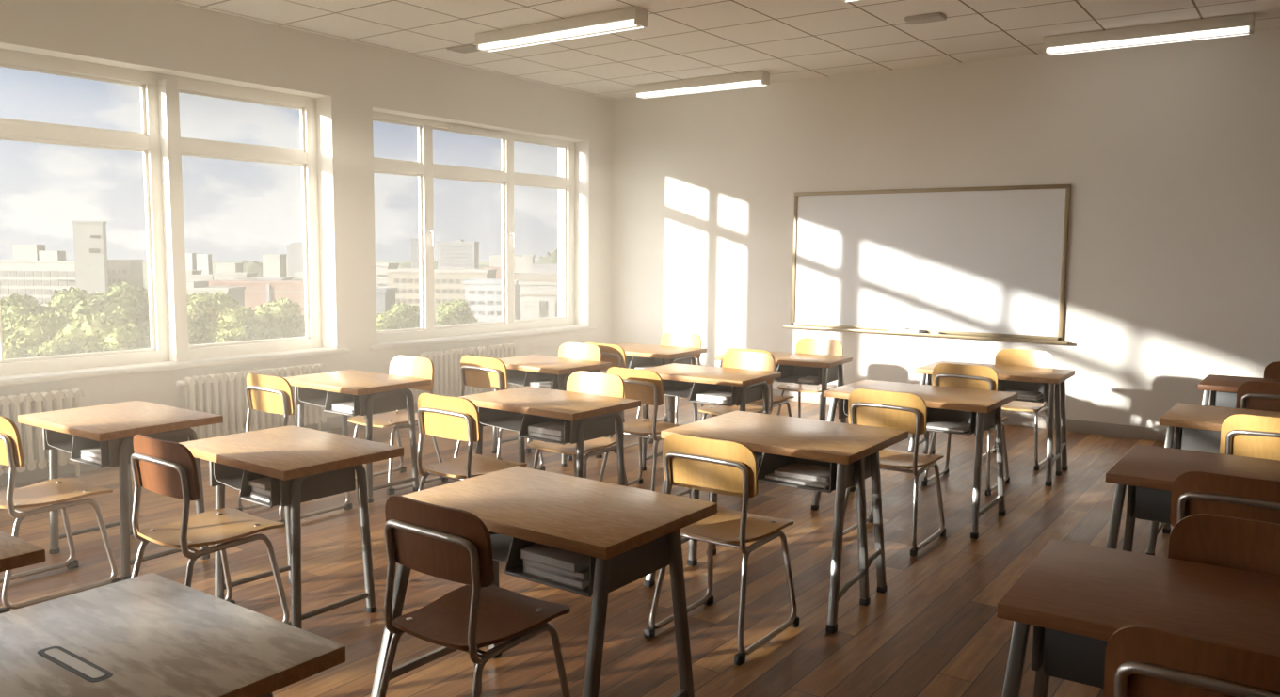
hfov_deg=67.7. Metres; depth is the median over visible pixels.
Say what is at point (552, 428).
book
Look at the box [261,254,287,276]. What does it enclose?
tower house
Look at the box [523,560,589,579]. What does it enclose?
book
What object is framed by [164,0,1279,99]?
ceiling
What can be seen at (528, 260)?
house
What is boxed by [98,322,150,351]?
tree
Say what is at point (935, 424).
book
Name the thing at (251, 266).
building
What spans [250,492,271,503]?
book
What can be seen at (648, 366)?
book
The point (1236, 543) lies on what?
chair
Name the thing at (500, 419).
tray
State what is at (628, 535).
school desk
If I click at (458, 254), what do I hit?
office block
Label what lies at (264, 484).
book
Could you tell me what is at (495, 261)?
house
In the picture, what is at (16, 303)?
tree
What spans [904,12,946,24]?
ceiling vent
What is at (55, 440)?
frame
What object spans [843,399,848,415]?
tray
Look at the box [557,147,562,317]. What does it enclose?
trim
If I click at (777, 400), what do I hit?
chair
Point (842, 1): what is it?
fluorescent light
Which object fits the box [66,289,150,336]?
tree
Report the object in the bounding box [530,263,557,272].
building
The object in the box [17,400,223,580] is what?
school desk
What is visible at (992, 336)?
tray
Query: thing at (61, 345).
tree
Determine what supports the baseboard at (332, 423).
attached to the wall at (348, 81)
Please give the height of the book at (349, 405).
0.020 m
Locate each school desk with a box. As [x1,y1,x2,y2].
[0,530,45,572]
[0,573,345,696]
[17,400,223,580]
[179,425,403,629]
[283,369,431,503]
[370,465,717,696]
[459,385,640,485]
[491,354,612,466]
[614,342,706,424]
[640,363,781,470]
[643,411,908,633]
[711,351,852,423]
[811,379,1017,539]
[908,360,1074,486]
[996,539,1279,696]
[1104,445,1279,552]
[1145,402,1279,556]
[1198,374,1279,408]
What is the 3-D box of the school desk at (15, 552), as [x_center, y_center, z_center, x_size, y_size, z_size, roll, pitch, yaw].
[-2.125,0.882,2.526,0.816,0.695,0.716,5,7,35]
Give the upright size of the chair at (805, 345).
0.806 m
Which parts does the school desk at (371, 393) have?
panel, leg frame, panel, leg frame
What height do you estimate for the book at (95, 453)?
0.020 m
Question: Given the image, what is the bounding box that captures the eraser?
[887,326,906,332]
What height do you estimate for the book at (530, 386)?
0.020 m
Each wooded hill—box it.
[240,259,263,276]
[375,261,489,281]
[535,248,557,263]
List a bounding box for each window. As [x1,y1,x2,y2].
[0,48,350,385]
[369,111,597,350]
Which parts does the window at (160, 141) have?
sash, sash, post, sill, sash, sash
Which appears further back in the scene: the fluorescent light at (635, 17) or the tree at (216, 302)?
the tree at (216, 302)
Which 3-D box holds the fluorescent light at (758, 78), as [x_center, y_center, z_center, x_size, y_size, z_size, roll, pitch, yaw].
[0.587,-2.600,9.426,1.490,0.125,0.150,5,7,35]
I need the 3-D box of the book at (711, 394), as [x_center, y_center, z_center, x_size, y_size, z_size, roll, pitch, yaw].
[0.518,0.310,6.296,0.230,0.022,0.200,4,7,31]
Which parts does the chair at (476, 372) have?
leg frame, backrest, leg frame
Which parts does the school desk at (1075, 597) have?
leg, panel, leg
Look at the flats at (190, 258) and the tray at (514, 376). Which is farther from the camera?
the flats at (190, 258)
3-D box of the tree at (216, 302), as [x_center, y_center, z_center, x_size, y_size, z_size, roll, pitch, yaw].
[-34.854,0.705,78.061,6.771,11.174,7.559,-2,6,-24]
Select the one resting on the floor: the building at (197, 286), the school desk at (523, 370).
the school desk at (523, 370)
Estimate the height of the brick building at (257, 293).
9.762 m
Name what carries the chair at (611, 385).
on the floor
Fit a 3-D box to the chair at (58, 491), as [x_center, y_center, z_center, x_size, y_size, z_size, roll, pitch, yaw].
[-2.616,0.658,4.132,0.433,0.806,0.486,5,7,35]
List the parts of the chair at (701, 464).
leg frame, backrest, seat, leg frame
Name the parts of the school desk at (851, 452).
leg, leg, leg, leg, panel, leg, leg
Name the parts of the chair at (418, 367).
leg frame, seat, backrest, leg frame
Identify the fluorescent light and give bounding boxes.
[475,5,648,52]
[634,70,769,98]
[839,0,856,2]
[1042,13,1255,55]
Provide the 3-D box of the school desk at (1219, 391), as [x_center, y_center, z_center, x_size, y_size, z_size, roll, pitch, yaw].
[4.045,0.580,6.066,0.866,0.695,0.756,5,7,36]
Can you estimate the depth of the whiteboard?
8.73 m
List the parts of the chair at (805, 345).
leg frame, seat, backrest, leg frame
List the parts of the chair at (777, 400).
backrest, seat, leg frame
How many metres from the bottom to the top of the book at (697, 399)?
0.020 m
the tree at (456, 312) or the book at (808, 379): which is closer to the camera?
the book at (808, 379)
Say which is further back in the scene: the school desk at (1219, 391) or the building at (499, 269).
the building at (499, 269)
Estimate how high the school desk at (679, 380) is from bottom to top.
0.695 m
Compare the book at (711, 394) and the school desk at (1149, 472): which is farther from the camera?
the book at (711, 394)
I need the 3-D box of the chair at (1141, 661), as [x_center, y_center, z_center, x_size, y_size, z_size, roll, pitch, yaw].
[1.154,0.922,1.888,0.433,0.806,0.486,5,7,35]
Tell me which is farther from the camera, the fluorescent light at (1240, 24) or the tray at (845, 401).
the fluorescent light at (1240, 24)
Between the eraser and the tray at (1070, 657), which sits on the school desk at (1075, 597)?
the tray at (1070, 657)
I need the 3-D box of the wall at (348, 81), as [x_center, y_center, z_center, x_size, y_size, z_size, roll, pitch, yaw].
[-4.996,-0.625,4.688,0.300,3.201,15.600,5,7,35]
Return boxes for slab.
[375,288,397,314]
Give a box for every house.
[185,270,202,281]
[191,274,213,281]
[212,272,257,280]
[214,262,243,272]
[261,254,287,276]
[293,271,303,280]
[489,255,523,272]
[522,255,535,272]
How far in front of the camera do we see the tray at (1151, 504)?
3.52 m
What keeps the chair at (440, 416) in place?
on the floor
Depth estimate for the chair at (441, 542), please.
2.69 m
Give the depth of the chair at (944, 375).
6.08 m
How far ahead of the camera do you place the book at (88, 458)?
4.33 m
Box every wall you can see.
[0,0,612,453]
[610,28,1279,430]
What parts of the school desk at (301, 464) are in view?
panel, leg frame, panel, leg frame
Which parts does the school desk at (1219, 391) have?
leg, panel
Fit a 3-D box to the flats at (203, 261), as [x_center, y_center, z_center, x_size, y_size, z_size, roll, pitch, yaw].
[-202.122,-38.051,442.533,5.943,11.443,4.300,1,6,0]
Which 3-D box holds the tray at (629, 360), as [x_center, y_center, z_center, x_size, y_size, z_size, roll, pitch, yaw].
[-0.126,0.090,8.028,0.333,0.120,0.330,4,7,33]
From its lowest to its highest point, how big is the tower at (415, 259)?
17.666 m
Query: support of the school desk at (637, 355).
on the floor
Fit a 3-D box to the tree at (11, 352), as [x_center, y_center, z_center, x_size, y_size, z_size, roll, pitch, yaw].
[-32.723,4.453,50.475,2.284,9.339,2.550,-1,6,-13]
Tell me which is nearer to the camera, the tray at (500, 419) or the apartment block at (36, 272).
the tray at (500, 419)
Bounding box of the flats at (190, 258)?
[185,253,196,270]
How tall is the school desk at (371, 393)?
0.695 m
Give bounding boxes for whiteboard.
[783,184,1071,344]
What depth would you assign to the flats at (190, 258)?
420.51 m
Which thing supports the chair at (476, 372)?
on the floor
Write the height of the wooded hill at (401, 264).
10.853 m
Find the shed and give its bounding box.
[245,276,292,280]
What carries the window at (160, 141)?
in the wall at (348, 81)
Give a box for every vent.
[447,44,479,53]
[448,125,509,140]
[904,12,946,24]
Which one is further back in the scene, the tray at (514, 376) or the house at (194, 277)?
the house at (194, 277)
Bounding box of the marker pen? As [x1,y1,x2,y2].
[904,329,926,333]
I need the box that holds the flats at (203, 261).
[195,254,212,274]
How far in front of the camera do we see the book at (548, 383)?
6.74 m
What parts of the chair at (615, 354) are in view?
backrest, leg frame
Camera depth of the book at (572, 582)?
2.81 m
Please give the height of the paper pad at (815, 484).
0.013 m
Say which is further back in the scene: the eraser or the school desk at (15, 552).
the eraser
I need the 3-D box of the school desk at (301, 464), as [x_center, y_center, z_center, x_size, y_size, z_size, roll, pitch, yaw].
[-1.447,0.743,3.951,0.790,0.695,0.550,5,7,37]
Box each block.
[0,244,109,306]
[71,221,109,295]
[107,259,143,290]
[436,240,479,269]
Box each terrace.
[514,272,557,279]
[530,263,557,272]
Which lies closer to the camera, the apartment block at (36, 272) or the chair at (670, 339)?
the chair at (670, 339)
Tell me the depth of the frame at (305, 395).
6.00 m
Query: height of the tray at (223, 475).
0.120 m
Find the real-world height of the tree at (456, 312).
10.269 m
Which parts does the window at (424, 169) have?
sash, sash, handle, sash, sash, sill, handle, sash, sash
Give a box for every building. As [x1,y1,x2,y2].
[186,280,245,307]
[202,279,304,315]
[385,268,496,322]
[463,278,520,322]
[482,267,501,278]
[515,273,557,319]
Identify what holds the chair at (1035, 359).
on the floor
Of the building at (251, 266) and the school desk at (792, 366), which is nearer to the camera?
the school desk at (792, 366)
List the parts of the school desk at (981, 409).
leg, panel, leg, panel, leg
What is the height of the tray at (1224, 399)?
0.134 m
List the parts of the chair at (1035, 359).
leg frame, seat, backrest, leg frame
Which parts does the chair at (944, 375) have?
leg frame, backrest, leg frame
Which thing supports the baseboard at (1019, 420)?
attached to the wall at (1168, 153)
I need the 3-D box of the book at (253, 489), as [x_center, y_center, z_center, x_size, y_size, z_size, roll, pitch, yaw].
[-1.414,0.547,3.785,0.130,0.022,0.200,5,7,35]
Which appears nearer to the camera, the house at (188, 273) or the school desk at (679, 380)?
the school desk at (679, 380)
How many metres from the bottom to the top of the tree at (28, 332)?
10.162 m
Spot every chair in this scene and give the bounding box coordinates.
[0,416,121,613]
[130,434,291,625]
[235,372,351,526]
[347,355,447,495]
[377,495,570,696]
[416,393,527,491]
[453,355,545,471]
[525,342,607,461]
[528,370,628,486]
[585,342,653,453]
[598,367,690,495]
[636,332,703,424]
[643,433,799,665]
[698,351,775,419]
[724,348,794,416]
[776,337,843,422]
[843,388,945,557]
[921,363,1009,495]
[981,349,1054,470]
[1103,624,1279,696]
[1168,513,1279,575]
[1169,471,1279,527]
[1219,414,1279,461]
[1235,381,1279,412]
[1264,361,1279,379]
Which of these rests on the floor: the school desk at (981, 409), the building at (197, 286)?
the school desk at (981, 409)
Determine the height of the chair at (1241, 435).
0.806 m
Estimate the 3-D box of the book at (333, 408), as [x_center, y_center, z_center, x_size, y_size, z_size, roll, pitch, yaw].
[-1.720,0.364,5.782,0.205,0.018,0.200,5,7,38]
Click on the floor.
(936, 631)
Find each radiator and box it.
[0,388,84,477]
[176,363,326,441]
[419,343,517,397]
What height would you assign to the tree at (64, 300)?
10.592 m
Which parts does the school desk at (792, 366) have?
leg, leg, panel, leg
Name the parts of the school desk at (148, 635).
leg frame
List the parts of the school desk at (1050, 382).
leg, leg, panel, leg, panel, leg, leg, leg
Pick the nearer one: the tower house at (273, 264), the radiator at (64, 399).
the radiator at (64, 399)
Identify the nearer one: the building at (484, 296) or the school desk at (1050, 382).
the school desk at (1050, 382)
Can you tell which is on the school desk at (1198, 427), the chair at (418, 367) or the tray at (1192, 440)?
the tray at (1192, 440)
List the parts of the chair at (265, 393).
leg frame, backrest, leg frame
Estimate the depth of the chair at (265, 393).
5.25 m
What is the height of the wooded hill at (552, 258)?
16.524 m
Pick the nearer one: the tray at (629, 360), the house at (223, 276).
the tray at (629, 360)
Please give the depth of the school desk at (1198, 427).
4.76 m
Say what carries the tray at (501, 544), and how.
on the school desk at (628, 535)
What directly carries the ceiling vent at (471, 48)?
in the ceiling
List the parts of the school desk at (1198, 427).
leg, leg, panel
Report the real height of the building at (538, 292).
12.561 m
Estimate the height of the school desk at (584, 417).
0.695 m
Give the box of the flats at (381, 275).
[375,262,399,288]
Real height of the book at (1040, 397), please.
0.016 m
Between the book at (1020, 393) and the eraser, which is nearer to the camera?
the book at (1020, 393)
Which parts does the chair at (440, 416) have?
leg frame, backrest, seat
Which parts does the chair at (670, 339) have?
leg frame, backrest, leg frame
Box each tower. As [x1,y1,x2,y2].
[286,241,303,280]
[410,239,419,268]
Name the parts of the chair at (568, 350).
leg frame, backrest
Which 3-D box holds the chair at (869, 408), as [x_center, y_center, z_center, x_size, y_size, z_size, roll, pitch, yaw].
[1.336,0.605,5.022,0.433,0.806,0.486,5,7,35]
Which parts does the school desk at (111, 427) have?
panel, leg frame, panel, leg frame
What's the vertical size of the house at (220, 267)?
10.345 m
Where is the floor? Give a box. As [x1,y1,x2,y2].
[0,395,1181,696]
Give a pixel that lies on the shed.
(251, 278)
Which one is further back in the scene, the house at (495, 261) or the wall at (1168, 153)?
the house at (495, 261)
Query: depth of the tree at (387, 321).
68.97 m
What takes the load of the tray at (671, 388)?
on the school desk at (679, 380)
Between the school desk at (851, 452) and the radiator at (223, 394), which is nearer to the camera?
the school desk at (851, 452)
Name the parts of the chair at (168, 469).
backrest, leg frame, seat, leg frame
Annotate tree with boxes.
[0,293,60,346]
[1,310,71,352]
[2,345,35,359]
[32,335,83,356]
[45,287,108,324]
[55,308,135,353]
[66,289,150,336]
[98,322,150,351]
[101,282,149,327]
[145,296,214,345]
[186,289,240,343]
[213,305,268,343]
[253,296,305,339]
[376,310,406,331]
[386,302,420,328]
[434,298,479,326]
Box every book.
[80,447,100,459]
[80,454,101,464]
[248,477,270,490]
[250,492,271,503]
[251,486,271,496]
[332,400,353,410]
[332,407,353,414]
[519,543,589,573]
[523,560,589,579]
[523,564,589,590]
[528,420,563,436]
[528,432,563,441]
[529,379,553,387]
[529,385,553,389]
[634,365,656,369]
[695,398,731,404]
[696,390,732,400]
[798,376,817,383]
[927,420,970,432]
[1004,389,1041,398]
[1017,395,1042,400]
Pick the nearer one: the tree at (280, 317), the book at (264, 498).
the book at (264, 498)
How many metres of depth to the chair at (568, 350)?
7.19 m
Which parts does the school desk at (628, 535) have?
leg, leg, leg, panel, leg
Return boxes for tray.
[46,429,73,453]
[213,462,243,490]
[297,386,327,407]
[478,406,524,431]
[488,531,512,562]
[506,368,527,385]
[625,355,632,368]
[662,379,693,398]
[752,451,764,471]
[783,324,1069,344]
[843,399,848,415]
[1042,627,1107,688]
[1134,486,1171,524]
[1181,428,1220,453]
[1215,391,1236,408]
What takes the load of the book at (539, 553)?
on the book at (584, 574)
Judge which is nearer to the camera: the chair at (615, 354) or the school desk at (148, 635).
the school desk at (148, 635)
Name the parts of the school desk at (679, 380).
leg frame, panel, leg frame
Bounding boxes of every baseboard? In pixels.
[0,386,520,486]
[772,388,1175,443]
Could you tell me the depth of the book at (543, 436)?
4.95 m
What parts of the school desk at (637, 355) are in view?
panel, leg frame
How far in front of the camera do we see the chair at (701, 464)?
3.63 m
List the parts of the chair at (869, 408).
leg frame, backrest, seat, leg frame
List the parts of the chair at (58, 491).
backrest, leg frame, seat, leg frame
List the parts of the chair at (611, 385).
leg frame, seat, backrest, leg frame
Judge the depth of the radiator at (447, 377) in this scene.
8.89 m
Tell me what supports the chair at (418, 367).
on the floor
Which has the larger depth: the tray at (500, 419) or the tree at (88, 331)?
the tree at (88, 331)
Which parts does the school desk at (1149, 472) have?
leg, leg, panel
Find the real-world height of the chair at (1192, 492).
0.806 m
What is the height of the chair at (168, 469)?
0.806 m
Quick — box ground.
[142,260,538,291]
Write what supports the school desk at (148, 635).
on the floor
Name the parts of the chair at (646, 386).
leg frame, backrest, seat, leg frame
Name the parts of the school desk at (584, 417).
leg frame, panel, leg frame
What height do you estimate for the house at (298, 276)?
9.836 m
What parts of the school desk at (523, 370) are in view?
leg frame, panel, leg frame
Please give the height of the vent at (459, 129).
0.060 m
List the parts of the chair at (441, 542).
leg frame, backrest, seat, leg frame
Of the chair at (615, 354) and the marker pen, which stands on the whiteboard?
the marker pen
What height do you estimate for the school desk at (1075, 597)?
0.695 m
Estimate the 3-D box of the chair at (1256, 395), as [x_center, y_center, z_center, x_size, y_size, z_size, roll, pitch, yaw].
[3.650,0.582,5.465,0.433,0.806,0.486,5,7,35]
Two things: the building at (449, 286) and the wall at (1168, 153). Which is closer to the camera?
the wall at (1168, 153)
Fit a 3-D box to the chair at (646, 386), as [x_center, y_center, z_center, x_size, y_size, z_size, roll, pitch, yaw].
[0.039,0.508,5.851,0.433,0.806,0.486,5,7,35]
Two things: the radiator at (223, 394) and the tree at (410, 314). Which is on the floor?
the radiator at (223, 394)
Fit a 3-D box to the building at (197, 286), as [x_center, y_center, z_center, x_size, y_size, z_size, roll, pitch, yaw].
[-54.793,-3.555,122.892,6.101,10.198,5.300,1,6,0]
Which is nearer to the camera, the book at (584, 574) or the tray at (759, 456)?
the book at (584, 574)
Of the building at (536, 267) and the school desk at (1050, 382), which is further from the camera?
the building at (536, 267)

